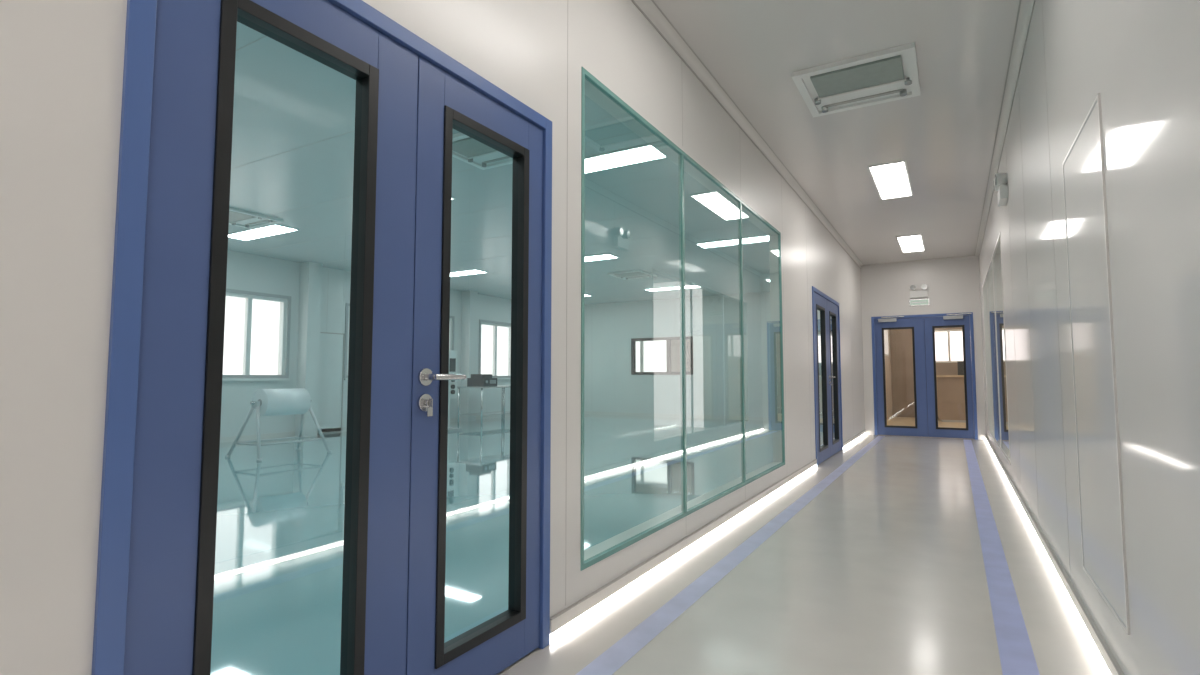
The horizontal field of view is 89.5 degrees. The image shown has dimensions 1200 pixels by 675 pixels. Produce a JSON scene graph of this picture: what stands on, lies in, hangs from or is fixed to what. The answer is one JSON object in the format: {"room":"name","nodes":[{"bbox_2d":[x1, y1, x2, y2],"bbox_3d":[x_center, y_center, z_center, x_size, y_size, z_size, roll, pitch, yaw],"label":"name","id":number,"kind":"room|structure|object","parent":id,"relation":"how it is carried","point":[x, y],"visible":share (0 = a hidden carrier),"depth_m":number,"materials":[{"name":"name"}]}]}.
{"room":"laboratory corridor","nodes":[
{"label":"laboratory corridor","id":0,"kind":"room"},
{"bbox_2d":[220,250,510,436],"bbox_3d":[-5.326,0.190,10.341,0.201,2.970,15.700,-2,-4,30],"label":"wall","id":1,"kind":"structure","parent":0,"point":[245,272],"depth_m":10.31,"materials":[{"name":"grey paint"}]},
{"bbox_2d":[222,288,290,380],"bbox_3d":[-5.945,-0.056,9.182,0.190,1.430,2.550,-2,-4,30],"label":"window","id":2,"kind":"structure","parent":1,"relation":"in","point":[284,318],"depth_m":9.89,"materials":[{"name":"white plastic"}]},
{"bbox_2d":[317,332,344,433],"bbox_3d":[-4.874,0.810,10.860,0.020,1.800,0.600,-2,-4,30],"label":"cabinet","id":3,"kind":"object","parent":1,"relation":"in","point":[331,361],"depth_m":10.90,"materials":[{"name":"grey metal"}]},
{"bbox_2d":[344,303,454,379],"bbox_3d":[-4.049,0.156,12.433,0.190,1.430,2.830,-2,-4,30],"label":"window","id":4,"kind":"structure","parent":1,"relation":"in","point":[347,315],"depth_m":11.26,"materials":[{"name":"white plastic"}]},
{"bbox_2d":[479,319,510,379],"bbox_3d":[-2.260,0.357,15.499,0.190,1.430,2.600,-2,-4,30],"label":"window","id":5,"kind":"structure","parent":1,"relation":"in","point":[481,322],"depth_m":14.96,"materials":[{"name":"white plastic"}]},
{"bbox_2d":[220,411,771,442],"bbox_3d":[-1.675,1.493,8.126,8.250,0.080,15.500,-2,-4,30],"label":"baseboard","id":6,"kind":"structure","parent":1,"relation":"attached to","point":[344,429],"depth_m":14.22,"materials":[{"name":"white metal"}]},
{"bbox_2d":[0,0,891,674],"bbox_3d":[2.085,-0.069,6.383,0.101,2.970,21.100,-2,-4,30],"label":"wall","id":7,"kind":"structure","parent":0,"point":[62,61],"depth_m":1.13,"materials":[{"name":"grey paint"}]},
{"bbox_2d":[91,0,551,674],"bbox_3d":[-0.572,0.109,1.738,0.160,2.010,1.415,-2,-4,30],"label":"door","id":8,"kind":"structure","parent":7,"relation":"in","point":[157,541],"depth_m":1.59,"materials":[{"name":"blue paint"}]},
{"bbox_2d":[580,67,784,570],"bbox_3d":[0.761,-0.008,4.096,0.104,2.140,3.510,-2,-4,30],"label":"window","id":9,"kind":"structure","parent":7,"relation":"in","point":[591,86],"depth_m":3.57,"materials":[{"name":"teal glass"}]},
{"bbox_2d":[550,429,865,641],"bbox_3d":[0.726,1.208,3.846,0.014,0.090,15.500,-2,-4,30],"label":"baseboard","id":10,"kind":"structure","parent":7,"relation":"attached to","point":[571,616],"depth_m":3.08,"materials":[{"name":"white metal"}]},
{"bbox_2d":[631,0,862,268],"bbox_3d":[0.745,-1.680,4.024,0.058,0.062,15.500,-2,-4,30],"label":"trim","id":11,"kind":"structure","parent":7,"relation":"attached to","point":[649,9],"depth_m":4.25,"materials":[{"name":"white metal"}]},
{"bbox_2d":[812,286,842,466],"bbox_3d":[2.853,0.482,7.610,0.160,2.030,1.850,-2,-4,30],"label":"door","id":12,"kind":"structure","parent":7,"relation":"in","point":[825,310],"depth_m":7.49,"materials":[{"name":"blue paint"}]},
{"bbox_2d":[884,330,888,356],"bbox_3d":[6.537,0.066,14.040,0.100,0.700,2.200,-2,-4,30],"label":"window","id":13,"kind":"structure","parent":7,"relation":"in","point":[885,331],"depth_m":14.95,"materials":[{"name":"white plastic"}]},
{"bbox_2d":[228,22,769,304],"bbox_3d":[-1.696,-1.479,8.333,8.400,0.101,15.700,-2,-4,30],"label":"ceiling","id":14,"kind":"structure","parent":0,"point":[292,157],"depth_m":6.84,"materials":[{"name":"white paint"}]},
{"bbox_2d":[229,207,282,228],"bbox_3d":[-4.456,-1.464,7.455,0.710,0.045,0.710,-2,-4,30],"label":"air diffuser","id":15,"kind":"object","parent":14,"relation":"in","point":[237,217],"depth_m":7.50,"materials":[{"name":"white metal"}]},
{"bbox_2d":[228,224,298,240],"bbox_3d":[-4.636,-1.427,8.247,1.240,0.016,0.340,-2,-4,30],"label":"panel light","id":16,"kind":"object","parent":14,"relation":"in","point":[273,229],"depth_m":8.20,"materials":[{"name":"white plastic"}]},
{"bbox_2d":[450,269,487,276],"bbox_3d":[-2.725,-1.213,11.524,1.240,0.016,0.340,-2,-4,30],"label":"panel light","id":17,"kind":"object","parent":14,"relation":"in","point":[474,271],"depth_m":11.33,"materials":[{"name":"white plastic"}]},
{"bbox_2d":[452,132,512,169],"bbox_3d":[-0.970,-1.612,5.199,0.710,0.045,0.710,-2,-4,30],"label":"air diffuser","id":18,"kind":"object","parent":14,"relation":"in","point":[465,148],"depth_m":5.29,"materials":[{"name":"white metal"}]},
{"bbox_2d":[585,253,618,261],"bbox_3d":[-0.305,-1.305,10.119,1.240,0.016,0.340,-2,-4,30],"label":"panel light","id":19,"kind":"object","parent":14,"relation":"in","point":[602,256],"depth_m":9.91,"materials":[{"name":"white plastic"}]},
{"bbox_2d":[585,144,665,172],"bbox_3d":[0.117,-1.608,5.486,1.240,0.016,0.340,-2,-4,30],"label":"panel light","id":20,"kind":"object","parent":14,"relation":"in","point":[642,153],"depth_m":5.42,"materials":[{"name":"white plastic"}]},
{"bbox_2d":[607,270,656,279],"bbox_3d":[0.625,-1.193,11.604,0.710,0.045,0.710,-2,-4,30],"label":"air diffuser","id":21,"kind":"object","parent":14,"relation":"in","point":[634,274],"depth_m":11.48,"materials":[{"name":"white metal"}]},
{"bbox_2d":[644,285,700,290],"bbox_3d":[1.606,-1.090,13.396,1.240,0.016,0.340,-2,-4,30],"label":"panel light","id":22,"kind":"object","parent":14,"relation":"in","point":[688,286],"depth_m":13.38,"materials":[{"name":"white plastic"}]},
{"bbox_2d":[695,235,768,247],"bbox_3d":[2.029,-1.393,8.764,1.240,0.016,0.340,-2,-4,30],"label":"panel light","id":23,"kind":"object","parent":14,"relation":"in","point":[762,238],"depth_m":8.76,"materials":[{"name":"white plastic"}]},
{"bbox_2d":[210,414,1106,674],"bbox_3d":[-0.274,1.549,7.595,11.400,0.100,21.200,-2,-4,30],"label":"floor","id":24,"kind":"structure","parent":0,"point":[882,572],"depth_m":3.29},
{"bbox_2d":[225,388,331,461],"bbox_3d":[-4.108,1.090,7.798,0.740,0.859,1.000,-2,-4,30],"label":"stand","id":25,"kind":"object","parent":24,"relation":"on","point":[265,402],"visible":0.98,"depth_m":7.65,"materials":[{"name":"grey metal"}]},
{"bbox_2d":[295,262,321,436],"bbox_3d":[-5.018,0.195,10.422,0.250,2.970,0.250,-2,-4,30],"label":"column","id":26,"kind":"structure","parent":24,"relation":"on","point":[310,288],"depth_m":10.35,"materials":[{"name":"white paint"}]},
{"bbox_2d":[448,350,461,431],"bbox_3d":[-2.849,0.994,11.366,0.400,1.500,0.350,-2,-4,30],"label":"machine","id":27,"kind":"object","parent":24,"relation":"on","point":[452,386],"visible":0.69,"depth_m":11.32,"materials":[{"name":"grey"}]},
{"bbox_2d":[460,291,477,421],"bbox_3d":[-3.006,0.421,13.872,0.250,2.970,0.250,-2,-4,30],"label":"column","id":28,"kind":"structure","parent":24,"relation":"on","point":[469,298],"depth_m":13.79,"materials":[{"name":"white paint"}]},
{"bbox_2d":[457,386,509,425],"bbox_3d":[-2.356,1.469,13.279,0.700,0.800,1.500,-2,-4,30],"label":"workbench","id":29,"kind":"object","parent":24,"relation":"on","point":[502,412],"visible":0.85,"depth_m":12.83,"materials":[{"name":"silver metal"}]},
{"bbox_2d":[467,374,496,386],"bbox_3d":[-2.514,0.918,12.973,0.470,0.260,0.450,-2,-4,30],"label":"machine","id":30,"kind":"object","parent":29,"relation":"on","point":[476,380],"visible":0.98,"depth_m":12.82,"materials":[{"name":"grey"}]},
{"bbox_2d":[576,436,1039,674],"bbox_3d":[1.468,1.221,3.354,1.350,0.001,15.400,-2,-4,30],"label":"floor stripes","id":31,"kind":"object","parent":24,"relation":"on","point":[1016,654],"visible":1,"depth_m":2.81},
{"bbox_2d":[936,361,973,422],"bbox_3d":[8.239,1.215,13.609,1.200,1.350,0.800,-2,-4,30],"label":"cabinet","id":32,"kind":"object","parent":24,"relation":"on","point":[951,390],"visible":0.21,"depth_m":13.45,"materials":[{"name":"brown wood"}]},
{"bbox_2d":[584,292,771,416],"bbox_3d":[2.249,0.491,14.947,8.250,2.970,0.101,-2,-4,30],"label":"wall","id":33,"kind":"structure","parent":0,"point":[713,388],"depth_m":14.92,"materials":[{"name":"grey paint"}]},
{"bbox_2d":[631,336,692,374],"bbox_3d":[1.574,0.471,15.331,1.700,0.940,0.120,-2,-4,30],"label":"window","id":34,"kind":"structure","parent":33,"relation":"in","point":[668,339],"depth_m":15.25,"materials":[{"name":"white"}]},
{"bbox_2d":[671,340,689,371],"bbox_3d":[2.527,0.707,18.250,8.000,2.970,0.100,-2,-4,30],"label":"wall","id":35,"kind":"structure","parent":0,"point":[675,344],"depth_m":18.31,"materials":[{"name":"white paint"}]},
{"bbox_2d":[640,341,666,371],"bbox_3d":[1.317,0.588,18.963,1.800,1.300,0.100,-2,-4,30],"label":"window","id":36,"kind":"structure","parent":35,"relation":"in","point":[641,342],"depth_m":18.93,"materials":[{"name":"white plastic"}]},
{"bbox_2d":[653,0,1019,264],"bbox_3d":[1.508,-1.790,3.585,1.925,0.100,15.700,-2,-4,30],"label":"ceiling","id":37,"kind":"structure","parent":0,"point":[945,135],"depth_m":4.38,"materials":[{"name":"white paint"}]},
{"bbox_2d":[791,42,919,117],"bbox_3d":[1.726,-1.687,4.049,0.710,0.045,0.710,-2,-4,30],"label":"air diffuser","id":38,"kind":"object","parent":37,"relation":"in","point":[891,74],"depth_m":3.98,"materials":[{"name":"white metal"}]},
{"bbox_2d":[868,160,912,198],"bbox_3d":[2.943,-1.568,6.097,0.320,0.016,1.190,-2,-4,30],"label":"panel light","id":39,"kind":"object","parent":37,"relation":"in","point":[892,179],"depth_m":6.00,"materials":[{"name":"white plastic"}]},
{"bbox_2d":[896,234,924,252],"bbox_3d":[4.603,-1.382,8.943,0.320,0.016,1.190,-2,-4,30],"label":"panel light","id":40,"kind":"object","parent":37,"relation":"in","point":[910,243],"depth_m":8.87,"materials":[{"name":"white plastic"}]},
{"bbox_2d":[861,258,985,439],"bbox_3d":[5.410,0.182,10.225,1.775,2.970,0.100,-2,-4,30],"label":"wall","id":41,"kind":"structure","parent":0,"point":[953,285],"depth_m":10.22,"materials":[{"name":"white paint"}]},
{"bbox_2d":[909,284,928,305],"bbox_3d":[5.377,-0.716,10.201,0.300,0.360,0.084,-2,-4,30],"label":"emergency light","id":42,"kind":"object","parent":41,"relation":"attached to","point":[913,294],"visible":1,"depth_m":10.20,"materials":[{"name":"white plastic"}]},
{"bbox_2d":[861,256,977,266],"bbox_3d":[5.378,-1.288,10.265,1.775,0.030,0.030,-2,-4,30],"label":"trim","id":43,"kind":"structure","parent":41,"relation":"attached to","point":[964,257],"depth_m":10.22,"materials":[{"name":"white metal"}]},
{"bbox_2d":[871,312,977,439],"bbox_3d":[5.412,0.639,10.159,1.515,2.050,0.160,-2,-4,30],"label":"door","id":44,"kind":"structure","parent":41,"relation":"in","point":[923,326],"depth_m":10.12,"materials":[{"name":"blue paint"}]},
{"bbox_2d":[866,430,984,439],"bbox_3d":[5.382,1.619,10.082,1.751,0.085,0.012,-2,-4,30],"label":"baseboard","id":45,"kind":"structure","parent":41,"relation":"attached to","point":[868,432],"depth_m":10.46,"materials":[{"name":"white metal"}]},
{"bbox_2d":[890,327,961,417],"bbox_3d":[8.641,0.475,14.698,2.850,2.970,0.100,-2,-4,30],"label":"wall","id":46,"kind":"structure","parent":0,"point":[901,346],"depth_m":15.19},
{"bbox_2d":[935,329,961,362],"bbox_3d":[8.533,0.214,14.778,1.300,0.800,0.100,-2,-4,30],"label":"window","id":47,"kind":"structure","parent":46,"relation":"in","point":[947,331],"depth_m":14.76,"materials":[{"name":"white plastic"}]},
{"bbox_2d":[979,0,1199,674],"bbox_3d":[2.322,-0.285,3.071,0.101,2.970,15.600,-2,-4,30],"label":"wall","id":48,"kind":"structure","parent":0,"point":[1142,57],"depth_m":1.68,"materials":[{"name":"grey"}]},
{"bbox_2d":[982,233,1010,464],"bbox_3d":[4.747,0.196,7.219,0.104,2.140,3.950,-2,-4,30],"label":"window","id":49,"kind":"structure","parent":48,"relation":"in","point":[992,287],"depth_m":6.69,"materials":[{"name":"clear glass"}]},
{"bbox_2d":[994,173,1007,206],"bbox_3d":[3.252,-1.202,4.907,0.083,0.220,0.269,-2,-4,30],"label":"emergency light","id":50,"kind":"object","parent":48,"relation":"attached to","point":[1000,180],"visible":1,"depth_m":4.81,"materials":[{"name":"white plastic"}]},
{"bbox_2d":[974,0,1034,258],"bbox_3d":[2.229,-1.736,3.162,0.058,0.062,15.500,-2,-4,30],"label":"trim","id":51,"kind":"structure","parent":48,"relation":"attached to","point":[1025,9],"depth_m":4.22,"materials":[{"name":"white metal"}]},
{"bbox_2d":[985,434,1124,674],"bbox_3d":[2.248,1.151,2.962,0.014,0.090,15.500,-2,-4,30],"label":"baseboard","id":52,"kind":"structure","parent":48,"relation":"attached to","point":[1107,659],"depth_m":2.66,"materials":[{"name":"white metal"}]},
{"bbox_2d":[1062,93,1129,634],"bbox_3d":[1.730,0.077,2.134,0.006,1.635,0.710,-2,-4,30],"label":"wall panel","id":53,"kind":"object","parent":48,"relation":"attached to","point":[1086,223],"depth_m":2.06,"materials":[{"name":"white metal"}]}
]}

